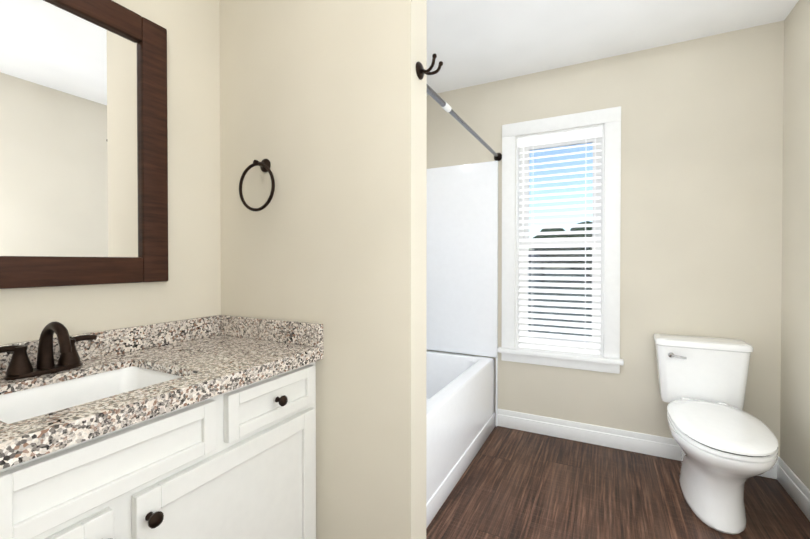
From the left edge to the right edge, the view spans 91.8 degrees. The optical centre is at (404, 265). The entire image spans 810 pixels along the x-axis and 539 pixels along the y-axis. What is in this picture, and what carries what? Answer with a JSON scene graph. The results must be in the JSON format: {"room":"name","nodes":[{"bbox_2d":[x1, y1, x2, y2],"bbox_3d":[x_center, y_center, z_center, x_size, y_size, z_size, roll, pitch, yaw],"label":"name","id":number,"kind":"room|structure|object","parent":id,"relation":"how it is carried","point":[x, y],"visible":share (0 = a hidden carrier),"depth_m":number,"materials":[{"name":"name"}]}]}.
{"room":"bathroom","nodes":[
{"label":"bathroom","id":0,"kind":"room"},
{"bbox_2d":[0,0,220,344],"bbox_3d":[-1.227,-0.065,0.876,0.150,2.440,1.750,0,1,27],"label":"wall","id":1,"kind":"structure","parent":0,"point":[190,288],"depth_m":1.47,"materials":[{"name":"beige paint"}]},
{"bbox_2d":[0,0,167,288],"bbox_3d":[-1.024,-0.387,1.069,0.030,0.894,0.745,0,1,27],"label":"mirror","id":2,"kind":"object","parent":1,"relation":"attached to","point":[83,151],"visible":0.96,"depth_m":1.18,"materials":[{"name":"brown wood"}]},
{"bbox_2d":[219,0,426,538],"bbox_3d":[-0.389,-0.071,1.497,0.976,2.440,0.120,0,1,27],"label":"wall","id":3,"kind":"structure","parent":0,"point":[323,107],"depth_m":1.34,"materials":[{"name":"beige paint"}]},
{"bbox_2d":[239,159,274,210],"bbox_3d":[-0.544,-0.304,1.476,0.182,0.206,0.054,0,1,27],"label":"towel ring","id":4,"kind":"object","parent":3,"relation":"attached to","point":[264,165],"visible":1,"depth_m":1.46,"materials":[{"name":"brown metal"}]},
{"bbox_2d":[416,53,442,79],"bbox_3d":[0.078,-0.629,1.252,0.072,0.054,0.067,0,1,27],"label":"robe hook","id":5,"kind":"object","parent":3,"relation":"attached to","point":[421,71],"visible":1,"depth_m":1.25,"materials":[{"name":"brown metal"}]},
{"bbox_2d":[427,84,501,160],"bbox_3d":[0.302,-0.759,2.080,0.060,0.060,1.559,0,1,27],"label":"shower rod","id":6,"kind":"object","parent":3,"relation":"attached to","point":[439,100],"visible":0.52,"depth_m":2.02,"materials":[{"name":"silver metal"}]},
{"bbox_2d":[427,21,783,456],"bbox_3d":[0.996,-0.083,2.692,2.650,2.440,0.150,0,1,27],"label":"wall","id":7,"kind":"structure","parent":0,"point":[701,183],"depth_m":2.31,"materials":[{"name":"beige paint"}]},
{"bbox_2d":[497,106,623,373],"bbox_3d":[1.032,-0.156,2.641,0.770,1.650,0.203,0,1,27],"label":"window","id":8,"kind":"structure","parent":7,"relation":"in","point":[608,359],"depth_m":2.60,"materials":[{"name":"white paint"}]},
{"bbox_2d":[518,127,601,354],"bbox_3d":[1.027,-0.155,2.631,0.522,1.452,0.074,0,1,27],"label":"window blind","id":9,"kind":"object","parent":8,"relation":"attached to","point":[581,134],"visible":1,"depth_m":2.63,"materials":[{"name":"white plastic"}]},
{"bbox_2d":[497,409,779,478],"bbox_3d":[1.326,1.079,2.440,1.522,0.120,0.016,0,1,27],"label":"baseboard","id":10,"kind":"structure","parent":7,"relation":"attached to","point":[654,445],"depth_m":2.49,"materials":[{"name":"white paint"}]},
{"bbox_2d":[427,0,798,95],"bbox_3d":[0.213,-1.338,1.153,2.650,0.100,3.580,0,1,27],"label":"ceiling","id":11,"kind":"structure","parent":0,"point":[473,42],"depth_m":2.16,"materials":[{"name":"white paint"}]},
{"bbox_2d":[426,425,809,538],"bbox_3d":[0.213,1.202,1.179,2.650,0.100,3.580,0,1,27],"label":"floor","id":12,"kind":"structure","parent":0,"point":[515,484],"depth_m":1.92,"materials":[{"name":"wood"}]},
{"bbox_2d":[0,347,323,538],"bbox_3d":[-0.806,0.732,0.931,0.552,0.844,1.278,0,1,27],"label":"bathroom vanity","id":13,"kind":"object","parent":12,"relation":"on","point":[200,428],"depth_m":0.97,"materials":[{"name":"paint"}]},
{"bbox_2d":[0,315,323,446],"bbox_3d":[-0.815,0.260,0.931,0.532,0.100,1.278,0,1,27],"label":"countertop","id":14,"kind":"structure","parent":13,"relation":"on","point":[211,348],"depth_m":1.21,"materials":[{"name":"multicoloured stone"}]},
{"bbox_2d":[0,321,96,379],"bbox_3d":[-0.925,0.217,1.033,0.151,0.140,0.230,0,1,27],"label":"faucet","id":15,"kind":"object","parent":14,"relation":"on","point":[20,366],"visible":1,"depth_m":1.03,"materials":[{"name":"brown metal"}]},
{"bbox_2d":[426,350,494,527],"bbox_3d":[-0.058,0.898,2.281,0.796,0.485,1.498,0,1,27],"label":"bathtub","id":16,"kind":"object","parent":12,"relation":"on","point":[460,419],"visible":0.29,"depth_m":2.17,"materials":[{"name":"white plastic"}]},
{"bbox_2d":[653,333,778,534],"bbox_3d":[1.479,0.775,1.890,0.418,0.740,0.840,0,1,27],"label":"toilet","id":17,"kind":"object","parent":12,"relation":"on","point":[728,445],"visible":1,"depth_m":1.81,"materials":[{"name":"white ceramic"}]},
{"bbox_2d":[780,0,809,489],"bbox_3d":[1.292,-0.062,0.529,0.150,2.440,3.430,0,1,27],"label":"wall","id":18,"kind":"structure","parent":0,"point":[795,391],"depth_m":1.93,"materials":[{"name":"beige paint"}]},
{"bbox_2d":[777,458,809,520],"bbox_3d":[1.548,1.091,1.225,0.016,0.120,1.942,0,1,27],"label":"baseboard","id":19,"kind":"structure","parent":18,"relation":"attached to","point":[794,486],"depth_m":1.90,"materials":[{"name":"white paint"}]},
{"label":"outside","id":20,"kind":"structure","parent":0,"visible":0},
{"bbox_2d":[528,268,591,336],"bbox_3d":[59.152,3.073,118.536,240.000,0.200,257.320,0,1,27],"label":"ground","id":21,"kind":"structure","parent":20,"point":[557,294],"depth_m":41.90,"materials":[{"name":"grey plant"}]},
{"bbox_2d":[529,254,540,287],"bbox_3d":[12.370,0.638,62.323,16.800,5.800,9.800,0,1,27],"label":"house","id":22,"kind":"structure","parent":21,"relation":"on","point":[534,268],"depth_m":57.98,"materials":[{"name":"grey"}]},
{"bbox_2d":[531,228,568,281],"bbox_3d":[29.500,-2.119,79.339,7.548,10.972,9.447,0,1,27],"label":"tree","id":23,"kind":"object","parent":21,"relation":"on","point":[552,236],"depth_m":76.14,"materials":[{"name":"green plant"}]},
{"bbox_2d":[559,221,591,282],"bbox_3d":[35.630,-2.619,76.683,10.468,12.024,8.832,0,1,27],"label":"tree","id":24,"kind":"object","parent":21,"relation":"on","point":[577,235],"depth_m":74.47,"materials":[{"name":"green plant"}]},
{"bbox_2d":[578,247,591,269],"bbox_3d":[37.412,-1.310,72.606,9.912,9.489,9.155,0,1,27],"label":"tree","id":25,"kind":"object","parent":21,"relation":"on","point":[580,262],"depth_m":70.88,"materials":[{"name":"green plant"}]},
{"bbox_3d":[-0.534,-0.081,2.448,0.150,2.440,1.680,0,1,27],"label":"wall","id":26,"kind":"structure","parent":0,"visible":0},
{"bbox_2d":[426,161,497,426],"bbox_3d":[-0.067,0.205,2.279,0.838,1.872,1.559,0,1,27],"label":"tub surround","id":27,"kind":"object","parent":26,"relation":"attached to","point":[462,269],"visible":0.27,"depth_m":2.87,"materials":[{"name":"white plastic"}]}
]}

